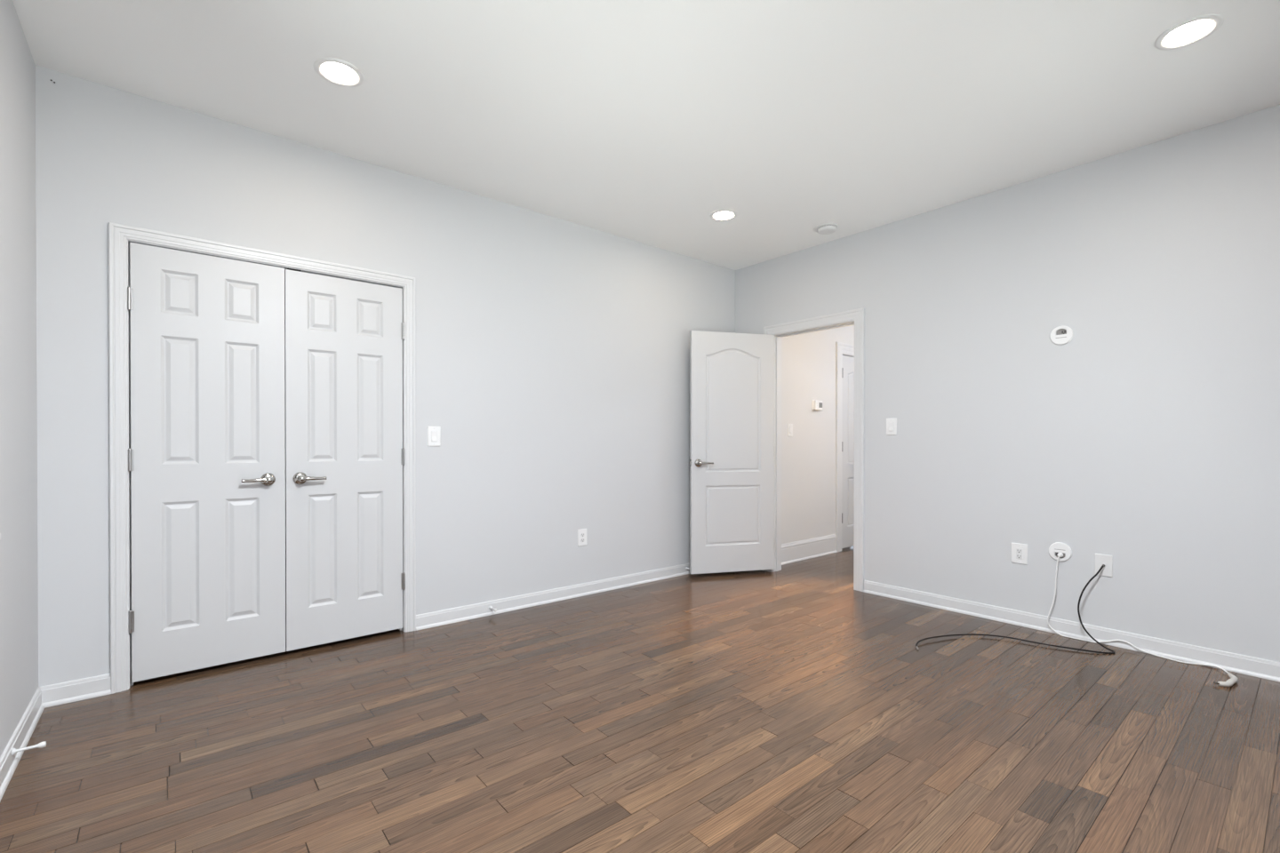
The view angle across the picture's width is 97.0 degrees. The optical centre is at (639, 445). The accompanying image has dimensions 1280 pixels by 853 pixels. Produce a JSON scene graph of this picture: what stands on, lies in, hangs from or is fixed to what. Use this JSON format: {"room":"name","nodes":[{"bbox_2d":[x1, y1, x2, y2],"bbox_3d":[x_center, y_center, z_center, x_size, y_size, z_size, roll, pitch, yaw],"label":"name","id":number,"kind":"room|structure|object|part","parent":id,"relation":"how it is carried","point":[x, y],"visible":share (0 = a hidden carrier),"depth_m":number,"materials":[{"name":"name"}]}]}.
{"room":"empty bedroom","nodes":[
{"label":"empty bedroom","id":0,"kind":"room"},
{"bbox_2d":[0,0,38,757],"bbox_3d":[-1.325,-0.241,0.817,0.120,2.740,4.050,0,0,-40],"label":"wall","id":1,"kind":"structure","parent":0,"point":[19,584],"depth_m":2.10,"materials":[{"name":"grey paint"}]},
{"bbox_2d":[0,687,44,801],"bbox_3d":[-1.309,1.085,0.914,0.021,0.088,3.930,0,0,-40],"label":"baseboard","id":2,"kind":"structure","parent":1,"relation":"attached to","point":[24,731],"depth_m":2.06,"materials":[{"name":"white paint"}]},
{"bbox_2d":[11,741,46,755],"bbox_3d":[-2.150,1.066,1.993,0.082,0.025,0.025,0,0,-40],"label":"door stop","id":3,"kind":"object","parent":2,"relation":"attached to","point":[41,745],"visible":1,"depth_m":1.99,"materials":[{"name":"white paint"}]},
{"bbox_3d":[-2.158,1.066,1.986,0.061,0.025,0.025,0,0,-40],"label":"rod","id":4,"kind":"part","parent":3,"relation":"part of","materials":[{"name":"white paint"}]},
{"bbox_2d":[35,64,735,687],"bbox_3d":[-0.881,-0.255,3.895,4.735,2.740,0.120,0,0,-40],"label":"wall","id":5,"kind":"structure","parent":0,"point":[552,355],"depth_m":3.52,"materials":[{"name":"grey paint"}]},
{"bbox_2d":[40,673,111,708],"bbox_3d":[-2.478,1.077,2.484,0.227,0.088,0.021,0,0,-40],"label":"baseboard","id":6,"kind":"structure","parent":5,"relation":"attached to","point":[56,694],"depth_m":2.48,"materials":[{"name":"white paint"}]},
{"bbox_2d":[127,242,285,682],"bbox_3d":[-2.106,0.080,2.781,0.622,2.029,0.105,0,0,-40],"label":"door","id":7,"kind":"structure","parent":5,"relation":"in","point":[206,454],"depth_m":2.78,"materials":[{"name":"grey paint"}]},
{"bbox_3d":[-1.951,0.179,2.868,0.112,0.026,0.026,0,0,-40],"label":"lever","id":8,"kind":"part","parent":7,"relation":"part of","materials":[{"name":"silver metal"}]},
{"bbox_3d":[-1.914,0.178,2.918,0.067,0.067,0.070,0,0,-40],"label":"handle","id":9,"kind":"part","parent":7,"relation":"part of","materials":[{"name":"silver metal"}]},
{"bbox_2d":[108,222,415,694],"bbox_3d":[-1.911,0.057,3.028,1.347,2.124,0.140,0,0,-40],"label":"door frame","id":10,"kind":"structure","parent":5,"relation":"attached to","point":[120,236],"depth_m":2.62,"materials":[{"name":"white paint"}]},
{"bbox_3d":[-1.851,-0.939,3.028,0.060,0.004,0.030,0,0,-40],"label":"catch plate","id":11,"kind":"part","parent":10,"relation":"part of","materials":[{"name":"grey metal"}]},
{"bbox_2d":[284,269,405,651],"bbox_3d":[-1.628,0.080,3.178,0.612,2.025,0.105,0,0,-40],"label":"door","id":12,"kind":"structure","parent":5,"relation":"in","point":[345,454],"depth_m":3.17,"materials":[{"name":"grey paint"}]},
{"bbox_3d":[-1.802,0.178,3.011,0.067,0.067,0.070,0,0,-40],"label":"handle","id":13,"kind":"part","parent":12,"relation":"part of","materials":[{"name":"silver metal"}]},
{"bbox_3d":[-1.746,0.178,3.038,0.112,0.026,0.026,0,0,-40],"label":"lever","id":14,"kind":"part","parent":12,"relation":"part of","materials":[{"name":"silver metal"}]},
{"bbox_2d":[427,426,440,446],"bbox_3d":[-1.268,-0.055,3.488,0.080,0.122,0.013,0,0,-40],"label":"light switch","id":15,"kind":"object","parent":5,"relation":"attached to","point":[434,433],"visible":1,"depth_m":3.48,"materials":[{"name":"white plastic"}]},
{"bbox_2d":[416,563,690,631],"bbox_3d":[-0.230,1.069,4.349,2.920,0.088,0.021,0,0,-40],"label":"baseboard","id":16,"kind":"structure","parent":5,"relation":"attached to","point":[449,616],"depth_m":3.96,"materials":[{"name":"white paint"}]},
{"bbox_2d":[577,528,586,546],"bbox_3d":[-0.426,0.683,4.193,0.080,0.124,0.009,0,0,-40],"label":"electrical outlet","id":17,"kind":"object","parent":5,"relation":"attached to","point":[581,533],"visible":1,"depth_m":4.19,"materials":[{"name":"white plastic"}]},
{"bbox_2d":[0,545,1279,852],"bbox_3d":[1.305,1.147,3.501,9.147,0.060,4.912,0,0,-40],"label":"floor","id":18,"kind":"structure","parent":0,"point":[795,708],"depth_m":2.14,"materials":[{"name":"brown wood"}]},
{"bbox_2d":[915,564,1115,654],"bbox_3d":[2.067,0.895,3.179,1.094,0.448,0.243,0,0,4],"label":"cable","id":19,"kind":"object","parent":18,"relation":"on","point":[1102,565],"visible":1,"depth_m":3.17,"materials":[{"name":"black plastic"},{"name":"metal"}]},
{"bbox_2d":[12,0,1279,270],"bbox_3d":[1.253,-1.673,3.470,7.485,0.100,4.850,0,0,-40],"label":"ceiling","id":20,"kind":"structure","parent":0,"point":[641,121],"depth_m":2.57,"materials":[{"name":"white paint"}]},
{"bbox_2d":[313,57,364,87],"bbox_3d":[-1.305,-1.615,2.458,0.194,0.006,0.194,0,0,-40],"label":"recessed light","id":21,"kind":"object","parent":20,"relation":"in","point":[336,71],"visible":1,"depth_m":2.45,"materials":[{"name":"white plastic"}]},
{"bbox_2d":[709,209,737,221],"bbox_3d":[0.590,-1.623,3.998,0.194,0.006,0.194,0,0,-40],"label":"recessed light","id":22,"kind":"object","parent":20,"relation":"in","point":[721,215],"visible":1,"depth_m":3.99,"materials":[{"name":"white plastic"}]},
{"bbox_2d":[816,223,837,234],"bbox_3d":[1.391,-1.604,4.207,0.142,0.046,0.142,0,0,-40],"label":"smoke detector","id":23,"kind":"object","parent":20,"relation":"attached to","point":[826,228],"visible":1,"depth_m":4.17,"materials":[{"name":"white plastic"}]},
{"bbox_2d":[1154,14,1223,50],"bbox_3d":[2.147,-1.614,2.217,0.194,0.006,0.194,0,0,-40],"label":"recessed light","id":24,"kind":"object","parent":20,"relation":"in","point":[1190,31],"visible":1,"depth_m":2.21,"materials":[{"name":"white plastic"}]},
{"bbox_2d":[781,325,854,543],"bbox_3d":[2.016,-0.266,6.170,2.630,2.740,0.500,0,0,-40],"label":"wall","id":25,"kind":"structure","parent":0,"point":[808,360],"depth_m":5.55,"materials":[{"name":"white paint"}]},
{"bbox_2d":[787,424,792,436],"bbox_3d":[1.424,-0.144,5.345,0.078,0.120,0.013,0,0,-40],"label":"light switch","id":26,"kind":"object","parent":25,"relation":"attached to","point":[789,426],"visible":1,"depth_m":5.34,"materials":[{"name":"white plastic"}]},
{"bbox_2d":[781,534,837,565],"bbox_3d":[1.599,1.014,5.490,1.112,0.186,0.021,0,0,-40],"label":"baseboard","id":27,"kind":"structure","parent":25,"relation":"attached to","point":[796,551],"depth_m":5.53,"materials":[{"name":"white paint"}]},
{"bbox_2d":[812,400,822,410],"bbox_3d":[1.759,-0.395,5.606,0.128,0.100,0.037,0,0,-40],"label":"thermostat","id":28,"kind":"object","parent":25,"relation":"attached to","point":[817,405],"visible":1,"depth_m":5.58,"materials":[{"name":"white plastic"}]},
{"bbox_2d":[835,342,854,551],"bbox_3d":[2.375,0.018,6.209,0.998,2.173,0.140,0,0,-40],"label":"door frame","id":29,"kind":"structure","parent":25,"relation":"attached to","point":[842,349],"depth_m":5.87,"materials":[{"name":"white paint"}]},
{"bbox_2d":[841,355,854,548],"bbox_3d":[2.410,0.067,6.156,0.774,2.030,0.105,0,0,-40],"label":"door","id":30,"kind":"structure","parent":25,"relation":"in","point":[848,362],"depth_m":6.01,"materials":[{"name":"grey paint"}]},
{"bbox_2d":[735,104,1279,662],"bbox_3d":[2.226,-0.255,3.764,0.120,2.740,4.050,0,0,-40],"label":"wall","id":31,"kind":"structure","parent":0,"point":[1148,439],"depth_m":3.26,"materials":[{"name":"grey paint"}]},
{"bbox_2d":[689,330,774,574],"bbox_3d":[0.791,0.060,4.831,0.777,2.033,0.175,0,0,-15],"label":"door","id":32,"kind":"structure","parent":31,"relation":"in","point":[732,374],"depth_m":4.81,"materials":[{"name":"grey paint"}]},
{"bbox_3d":[0.497,0.149,4.700,0.067,0.067,0.070,0,0,-15],"label":"handle","id":33,"kind":"part","parent":32,"relation":"part of","materials":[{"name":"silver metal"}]},
{"bbox_3d":[0.560,0.149,4.700,0.112,0.026,0.026,0,0,-15],"label":"lever","id":34,"kind":"part","parent":32,"relation":"part of","materials":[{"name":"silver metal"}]},
{"bbox_2d":[763,307,864,591],"bbox_3d":[1.452,0.034,4.697,0.160,2.155,0.936,0,0,-40],"label":"door frame","id":35,"kind":"structure","parent":31,"relation":"attached to","point":[856,317],"depth_m":4.35,"materials":[{"name":"white paint"}]},
{"bbox_2d":[886,418,896,435],"bbox_3d":[1.834,-0.136,4.132,0.013,0.122,0.080,0,0,-40],"label":"light switch","id":36,"kind":"object","parent":31,"relation":"attached to","point":[891,423],"visible":1,"depth_m":4.13,"materials":[{"name":"white plastic"}]},
{"bbox_2d":[1011,543,1027,564],"bbox_3d":[2.354,0.673,3.513,0.009,0.124,0.086,0,0,-40],"label":"electrical outlet","id":37,"kind":"object","parent":31,"relation":"attached to","point":[1019,552],"visible":1,"depth_m":3.51,"materials":[{"name":"white plastic"}]},
{"bbox_2d":[1016,553,1022,559],"bbox_3d":[2.352,0.689,3.510,0.001,0.027,0.030,0,0,-40],"label":"receptacle","id":38,"kind":"object","parent":37,"relation":"attached to","point":[1018,556],"depth_m":3.51,"materials":[{"name":"grey plastic"}]},
{"bbox_2d":[1016,548,1022,553],"bbox_3d":[2.352,0.656,3.510,0.001,0.027,0.030,0,0,-40],"label":"receptacle","id":39,"kind":"object","parent":37,"relation":"attached to","point":[1018,550],"depth_m":3.51,"materials":[{"name":"grey plastic"}]},
{"bbox_2d":[1048,542,1071,561],"bbox_3d":[2.487,0.631,3.351,0.011,0.113,0.113,0,0,-40],"label":"cable plate","id":40,"kind":"object","parent":31,"relation":"attached to","point":[1057,548],"visible":1,"depth_m":3.35,"materials":[{"name":"white plastic"}]},
{"bbox_2d":[1047,552,1238,687],"bbox_3d":[2.680,0.878,3.027,0.270,0.482,0.813,0,0,-19],"label":"power cord","id":41,"kind":"object","parent":40,"relation":"attached to","point":[1233,680],"visible":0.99,"depth_m":3.01,"materials":[{"name":"white plastic"}]},
{"bbox_2d":[1049,325,1073,344],"bbox_3d":[2.489,-0.649,3.342,0.011,0.113,0.113,0,0,-40],"label":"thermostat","id":42,"kind":"object","parent":31,"relation":"attached to","point":[1060,335],"visible":1,"depth_m":3.34,"materials":[{"name":"white plastic"}]},
{"bbox_2d":[863,580,1279,681],"bbox_3d":[2.544,1.074,3.276,0.021,0.088,2.643,0,0,-40],"label":"baseboard","id":43,"kind":"structure","parent":31,"relation":"attached to","point":[1228,661],"depth_m":3.22,"materials":[{"name":"white paint"}]},
{"bbox_2d":[1095,553,1112,577],"bbox_3d":[2.615,0.678,3.193,0.016,0.122,0.080,0,0,-40],"label":"plate","id":44,"kind":"object","parent":31,"relation":"attached to","point":[1107,571],"visible":0.94,"depth_m":3.19,"materials":[{"name":"white plastic"}]}
]}

